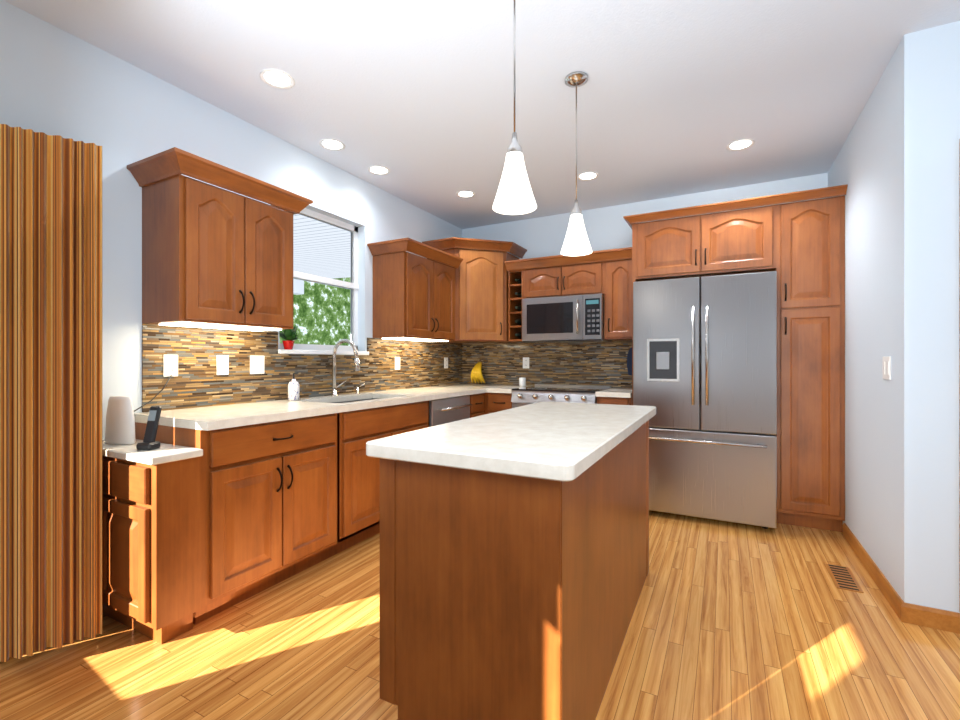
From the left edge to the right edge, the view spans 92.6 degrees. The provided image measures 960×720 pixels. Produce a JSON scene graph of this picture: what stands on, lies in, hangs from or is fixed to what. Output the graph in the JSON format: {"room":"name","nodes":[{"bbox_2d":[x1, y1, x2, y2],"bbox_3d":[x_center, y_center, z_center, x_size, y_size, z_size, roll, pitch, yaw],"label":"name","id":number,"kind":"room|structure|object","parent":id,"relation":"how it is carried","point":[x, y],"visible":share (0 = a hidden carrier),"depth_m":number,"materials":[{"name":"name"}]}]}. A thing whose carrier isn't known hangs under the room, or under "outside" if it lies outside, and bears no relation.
{"room":"kitchen","nodes":[
{"label":"kitchen","id":0,"kind":"room"},
{"bbox_2d":[0,0,461,440],"bbox_3d":[-2.136,-0.145,1.680,0.150,2.650,8.260,0,0,28],"label":"wall","id":1,"kind":"structure","parent":0,"point":[54,80],"depth_m":2.28,"materials":[{"name":"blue paint"}]},
{"bbox_2d":[127,147,312,330],"bbox_3d":[-1.372,-0.568,2.508,0.418,0.781,0.786,0,0,28],"label":"upper cabinet","id":2,"kind":"object","parent":1,"relation":"attached to","point":[214,257],"visible":1,"depth_m":2.30,"materials":[{"name":"brown wood"}]},
{"bbox_2d":[142,324,461,411],"bbox_3d":[-0.951,0.040,3.736,0.011,0.448,3.214,0,0,28],"label":"backsplash","id":3,"kind":"structure","parent":1,"relation":"attached to","point":[197,381],"depth_m":2.91,"materials":[{"name":"tile"}]},
{"bbox_2d":[163,355,177,376],"bbox_3d":[-1.635,0.030,2.427,0.008,0.115,0.072,0,0,28],"label":"electrical outlet","id":4,"kind":"object","parent":3,"relation":"attached to","point":[170,365],"visible":1,"depth_m":2.42,"materials":[{"name":"white plastic"}]},
{"bbox_2d":[134,375,171,411],"bbox_3d":[-1.648,0.223,2.288,0.103,0.288,0.262,0,0,28],"label":"cable","id":5,"kind":"object","parent":4,"relation":"attached to","point":[155,396],"visible":0.48,"depth_m":2.34,"materials":[{"name":"black plastic"}]},
{"bbox_2d":[217,355,228,374],"bbox_3d":[-1.502,0.030,2.679,0.008,0.115,0.072,0,0,28],"label":"electrical outlet","id":6,"kind":"object","parent":3,"relation":"attached to","point":[222,364],"visible":1,"depth_m":2.68,"materials":[{"name":"white plastic"}]},
{"bbox_2d":[250,356,263,373],"bbox_3d":[-1.396,0.030,2.877,0.009,0.115,0.100,0,0,28],"label":"electrical outlet","id":7,"kind":"object","parent":3,"relation":"attached to","point":[256,364],"visible":1,"depth_m":2.87,"materials":[{"name":"white plastic"}]},
{"bbox_2d":[395,357,399,369],"bbox_3d":[-0.739,0.030,4.113,0.008,0.115,0.072,0,0,28],"label":"electrical outlet","id":8,"kind":"object","parent":3,"relation":"attached to","point":[397,363],"visible":1,"depth_m":4.11,"materials":[{"name":"white plastic"}]},
{"bbox_2d":[444,357,447,367],"bbox_3d":[-0.356,0.030,4.833,0.008,0.115,0.072,0,0,28],"label":"electrical outlet","id":9,"kind":"object","parent":3,"relation":"attached to","point":[445,362],"visible":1,"depth_m":4.83,"materials":[{"name":"white plastic"}]},
{"bbox_2d":[278,208,368,354],"bbox_3d":[-1.178,-0.570,3.424,0.155,1.060,0.860,0,0,28],"label":"window","id":10,"kind":"structure","parent":1,"relation":"in","point":[325,284],"depth_m":3.50,"materials":[{"name":"white paint"}]},
{"bbox_2d":[278,325,301,349],"bbox_3d":[-1.274,-0.160,3.079,0.138,0.178,0.188,0,0,28],"label":"plant pot","id":11,"kind":"object","parent":10,"relation":"on","point":[289,336],"visible":0.88,"depth_m":3.07,"materials":[{"name":"red ceramic"}]},
{"bbox_2d":[367,238,462,341],"bbox_3d":[-0.546,-0.568,4.062,0.418,0.781,0.856,0,0,28],"label":"upper cabinet","id":12,"kind":"object","parent":1,"relation":"attached to","point":[413,297],"visible":1,"depth_m":3.81,"materials":[{"name":"brown wood"}]},
{"bbox_2d":[422,237,526,343],"bbox_3d":[-0.038,-0.667,4.625,0.786,0.965,0.784,0,0,28],"label":"upper cabinet","id":13,"kind":"object","parent":1,"relation":"attached to","point":[481,293],"visible":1,"depth_m":4.44,"materials":[{"name":"brown wood"}]},
{"bbox_2d":[0,510,959,719],"bbox_3d":[0.799,1.210,0.119,6.800,0.060,8.260,0,0,28],"label":"floor","id":14,"kind":"structure","parent":0,"point":[733,621],"depth_m":1.84,"materials":[{"name":"brown wood"}]},
{"bbox_2d":[102,439,202,643],"bbox_3d":[-1.512,0.782,2.032,0.618,0.796,0.205,0,0,28],"label":"base cabinet","id":15,"kind":"object","parent":14,"relation":"on","point":[151,544],"visible":0.9,"depth_m":1.91,"materials":[{"name":"brown wood"}]},
{"bbox_2d":[105,396,135,444],"bbox_3d":[-1.654,0.275,2.108,0.169,0.218,0.070,0,0,28],"label":"router","id":16,"kind":"object","parent":15,"relation":"on","point":[120,425],"visible":1,"depth_m":2.08,"materials":[{"name":"white plastic"}]},
{"bbox_2d":[136,406,161,449],"bbox_3d":[-1.428,0.293,1.986,0.070,0.181,0.081,0,0,8],"label":"phone","id":17,"kind":"object","parent":15,"relation":"on","point":[149,442],"visible":1,"depth_m":1.98,"materials":[{"name":"black plastic"}]},
{"bbox_2d":[135,412,346,624],"bbox_3d":[-1.275,0.743,2.489,0.608,0.876,0.818,0,0,28],"label":"base cabinet","id":18,"kind":"object","parent":14,"relation":"on","point":[282,500],"depth_m":2.27,"materials":[{"name":"brown wood"}]},
{"bbox_2d":[134,384,489,430],"bbox_3d":[-0.686,0.390,3.563,0.638,0.250,3.268,0,0,28],"label":"countertop","id":19,"kind":"structure","parent":18,"relation":"on","point":[208,418],"depth_m":2.61,"materials":[{"name":"stone"}]},
{"bbox_2d":[288,372,299,400],"bbox_3d":[-1.224,0.173,3.018,0.076,0.183,0.071,0,0,28],"label":"soap dispenser","id":20,"kind":"object","parent":19,"relation":"on","point":[293,390],"visible":1,"depth_m":2.99,"materials":[{"name":"ceramic"}]},
{"bbox_2d":[330,339,364,395],"bbox_3d":[-0.921,0.056,3.416,0.273,0.417,0.283,0,0,28],"label":"faucet","id":21,"kind":"object","parent":19,"relation":"on","point":[356,362],"visible":1,"depth_m":3.35,"materials":[{"name":"silver metal"}]},
{"bbox_2d":[471,360,484,382],"bbox_3d":[-0.025,0.125,4.935,0.166,0.251,0.127,0,0,28],"label":"bananas","id":22,"kind":"object","parent":19,"relation":"on","point":[476,373],"visible":1,"depth_m":4.90,"materials":[{"name":"yellow food"}]},
{"bbox_2d":[411,393,486,430],"bbox_3d":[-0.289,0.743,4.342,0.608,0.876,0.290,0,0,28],"label":"base cabinet","id":23,"kind":"object","parent":14,"relation":"on","point":[419,410],"depth_m":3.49,"materials":[{"name":"brown wood"}]},
{"bbox_2d":[429,395,471,426],"bbox_3d":[-0.460,0.746,3.926,0.641,0.868,0.596,0,0,28],"label":"dishwasher","id":24,"kind":"object","parent":14,"relation":"on","point":[447,410],"visible":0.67,"depth_m":3.75,"materials":[{"name":"grey metal"}]},
{"bbox_2d":[487,393,511,413],"bbox_3d":[0.309,0.743,4.540,0.303,0.876,0.608,0,0,28],"label":"base cabinet","id":25,"kind":"object","parent":14,"relation":"on","point":[496,402],"depth_m":4.27,"materials":[{"name":"brown wood"}]},
{"bbox_2d":[486,384,530,392],"bbox_3d":[0.330,0.284,4.501,0.231,0.039,0.658,0,0,28],"label":"countertop","id":26,"kind":"structure","parent":25,"relation":"on","point":[493,388],"depth_m":4.28,"materials":[{"name":"stone"}]},
{"bbox_2d":[519,377,525,385],"bbox_3d":[0.429,0.220,4.642,0.068,0.088,0.067,0,0,28],"label":"canister","id":27,"kind":"object","parent":26,"relation":"on","point":[522,381],"visible":1,"depth_m":4.61,"materials":[{"name":"white plastic"}]},
{"bbox_2d":[380,421,648,719],"bbox_3d":[0.311,0.742,2.010,0.601,0.875,1.559,0,0,28],"label":"kitchen island","id":28,"kind":"object","parent":14,"relation":"on","point":[514,557],"depth_m":1.35,"materials":[{"name":"brown wood"}]},
{"bbox_2d":[366,401,655,484],"bbox_3d":[0.310,0.282,2.013,0.678,0.044,1.636,0,0,28],"label":"island countertop","id":29,"kind":"structure","parent":28,"relation":"on","point":[561,442],"depth_m":1.48,"materials":[{"name":"white stone"}]},
{"bbox_2d":[511,384,610,407],"bbox_3d":[0.752,0.713,4.237,0.756,0.935,0.702,0,0,28],"label":"range","id":30,"kind":"object","parent":14,"relation":"on","point":[523,396],"visible":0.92,"depth_m":4.07,"materials":[{"name":"silver metal"}]},
{"bbox_2d":[597,397,631,404],"bbox_3d":[1.242,0.743,4.045,0.281,0.876,0.608,0,0,28],"label":"base cabinet","id":31,"kind":"object","parent":14,"relation":"on","point":[600,400],"depth_m":3.78,"materials":[{"name":"brown wood"}]},
{"bbox_2d":[595,388,631,397],"bbox_3d":[1.235,0.284,4.031,0.281,0.039,0.638,0,0,28],"label":"countertop","id":32,"kind":"structure","parent":31,"relation":"on","point":[611,392],"depth_m":3.79,"materials":[{"name":"stone"}]},
{"bbox_2d":[633,271,776,528],"bbox_3d":[1.753,0.290,3.617,0.930,1.780,0.847,0,0,28],"label":"refrigerator","id":33,"kind":"object","parent":14,"relation":"on","point":[705,366],"visible":0.9,"depth_m":3.26,"materials":[{"name":"grey metal"}]},
{"bbox_2d":[775,184,847,531],"bbox_3d":[2.413,0.013,3.422,0.388,2.334,0.608,0,0,28],"label":"tall cabinet","id":34,"kind":"object","parent":14,"relation":"on","point":[799,247],"depth_m":3.15,"materials":[{"name":"brown wood"}]},
{"bbox_2d":[825,563,863,592],"bbox_3d":[1.968,1.177,2.487,0.110,0.004,0.320,0,0,28],"label":"floor vent","id":35,"kind":"object","parent":14,"relation":"in","point":[842,577],"visible":1,"depth_m":2.47,"materials":[{"name":"brown wood"}]},
{"bbox_2d":[4,0,959,228],"bbox_3d":[0.799,-1.500,0.119,6.800,0.060,8.260,0,0,28],"label":"ceiling","id":36,"kind":"structure","parent":0,"point":[674,98],"depth_m":2.40,"materials":[{"name":"white paint"}]},
{"bbox_2d":[260,69,294,88],"bbox_3d":[-1.058,-1.468,2.397,0.170,0.004,0.170,0,0,28],"label":"recessed light","id":37,"kind":"object","parent":36,"relation":"in","point":[279,80],"visible":1,"depth_m":2.40,"materials":[{"name":"white plastic"}]},
{"bbox_2d":[319,139,344,150],"bbox_3d":[-1.009,-1.468,3.130,0.170,0.004,0.170,0,0,28],"label":"recessed light","id":38,"kind":"object","parent":36,"relation":"in","point":[333,145],"visible":1,"depth_m":3.13,"materials":[{"name":"white plastic"}]},
{"bbox_2d":[368,166,389,174],"bbox_3d":[-0.783,-1.468,3.554,0.170,0.004,0.170,0,0,28],"label":"recessed light","id":39,"kind":"object","parent":36,"relation":"in","point":[377,170],"visible":1,"depth_m":3.56,"materials":[{"name":"white plastic"}]},
{"bbox_2d":[456,191,474,197],"bbox_3d":[-0.126,-1.468,4.065,0.170,0.004,0.170,0,0,28],"label":"recessed light","id":40,"kind":"object","parent":36,"relation":"in","point":[466,194],"visible":1,"depth_m":4.07,"materials":[{"name":"white plastic"}]},
{"bbox_2d":[492,0,536,214],"bbox_3d":[0.127,-1.015,1.688,0.164,0.910,0.164,0,0,28],"label":"pendant light","id":41,"kind":"object","parent":36,"relation":"hanging from","point":[514,196],"visible":1,"depth_m":1.66,"materials":[{"name":"white glass"}]},
{"bbox_2d":[560,71,591,255],"bbox_3d":[0.503,-1.015,2.394,0.164,0.910,0.164,0,0,28],"label":"pendant light","id":42,"kind":"object","parent":36,"relation":"hanging from","point":[576,242],"visible":1,"depth_m":2.36,"materials":[{"name":"white glass"}]},
{"bbox_2d":[577,172,598,180],"bbox_3d":[0.861,-1.468,3.665,0.170,0.004,0.170,0,0,28],"label":"recessed light","id":43,"kind":"object","parent":36,"relation":"in","point":[586,176],"visible":0.98,"depth_m":3.67,"materials":[{"name":"white plastic"}]},
{"bbox_2d":[726,139,754,150],"bbox_3d":[1.778,-1.468,3.132,0.170,0.004,0.170,0,0,28],"label":"recessed light","id":44,"kind":"object","parent":36,"relation":"in","point":[741,144],"visible":1,"depth_m":3.13,"materials":[{"name":"white plastic"}]},
{"bbox_2d":[462,173,827,385],"bbox_3d":[1.365,-0.145,4.410,3.470,2.650,0.150,0,0,28],"label":"wall","id":45,"kind":"structure","parent":0,"point":[607,228],"depth_m":4.40,"materials":[{"name":"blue paint"}]},
{"bbox_2d":[462,340,631,387],"bbox_3d":[0.666,0.040,4.691,1.909,0.448,0.011,0,0,28],"label":"backsplash","id":46,"kind":"structure","parent":45,"relation":"attached to","point":[583,363],"depth_m":4.65,"materials":[{"name":"tile"}]},
{"bbox_2d":[523,357,528,367],"bbox_3d":[0.479,0.030,4.778,0.072,0.115,0.008,0,0,28],"label":"electrical outlet","id":47,"kind":"object","parent":46,"relation":"attached to","point":[525,362],"visible":1,"depth_m":4.78,"materials":[{"name":"white plastic"}]},
{"bbox_2d":[627,348,631,375],"bbox_3d":[1.422,0.015,4.267,0.105,0.270,0.022,0,0,28],"label":"oven mitt","id":48,"kind":"object","parent":46,"relation":"hanging from","point":[629,361],"visible":0.41,"depth_m":4.27,"materials":[{"name":"blue fabric"}]},
{"bbox_2d":[505,247,631,341],"bbox_3d":[0.874,-0.572,4.346,1.218,0.773,0.420,0,0,28],"label":"upper cabinet","id":49,"kind":"object","parent":45,"relation":"attached to","point":[607,274],"visible":0.9,"depth_m":4.16,"materials":[{"name":"brown wood"}]},
{"bbox_2d":[522,293,611,342],"bbox_3d":[0.815,-0.379,4.355,0.760,0.414,0.435,0,0,28],"label":"microwave","id":50,"kind":"object","parent":49,"relation":"attached to","point":[570,319],"visible":1,"depth_m":4.20,"materials":[{"name":"silver metal"}]},
{"bbox_2d":[631,196,778,281],"bbox_3d":[1.817,-0.904,3.738,0.962,0.499,0.608,0,0,28],"label":"upper cabinet","id":51,"kind":"object","parent":45,"relation":"attached to","point":[743,240],"depth_m":3.45,"materials":[{"name":"brown wood"}]},
{"bbox_2d":[828,23,949,610],"bbox_3d":[2.390,-0.145,2.801,0.150,2.650,1.730,0,0,28],"label":"wall","id":52,"kind":"structure","parent":0,"point":[890,166],"depth_m":2.09,"materials":[{"name":"white paint"}]},
{"bbox_2d":[843,523,908,622],"bbox_3d":[2.174,1.137,2.572,0.014,0.085,1.152,0,0,28],"label":"baseboard","id":53,"kind":"structure","parent":52,"relation":"attached to","point":[901,608],"depth_m":2.37,"materials":[{"name":"brown wood"}]},
{"bbox_2d":[882,356,890,379],"bbox_3d":[2.026,0.040,2.287,0.009,0.115,0.115,0,0,28],"label":"light switch","id":54,"kind":"object","parent":52,"relation":"attached to","point":[886,367],"visible":1,"depth_m":2.27,"materials":[{"name":"white plastic"}]},
{"bbox_2d":[950,21,959,614],"bbox_3d":[3.489,-0.145,1.322,3.180,2.650,0.150,0,0,28],"label":"wall","id":55,"kind":"structure","parent":0,"point":[954,316],"depth_m":1.99,"materials":[{"name":"white paint"}]},
{"bbox_3d":[-2.188,-0.820,1.350,0.065,0.023,1.530,0,0,28],"label":"curtain rod","id":56,"kind":"object","parent":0,"visible":0},
{"bbox_2d":[0,124,101,661],"bbox_3d":[-1.802,0.125,1.793,0.295,2.040,0.475,0,0,28],"label":"vertical blinds","id":57,"kind":"object","parent":56,"relation":"hanging from","point":[50,390],"visible":1,"depth_m":1.82,"materials":[{"name":"wood"}]}
]}

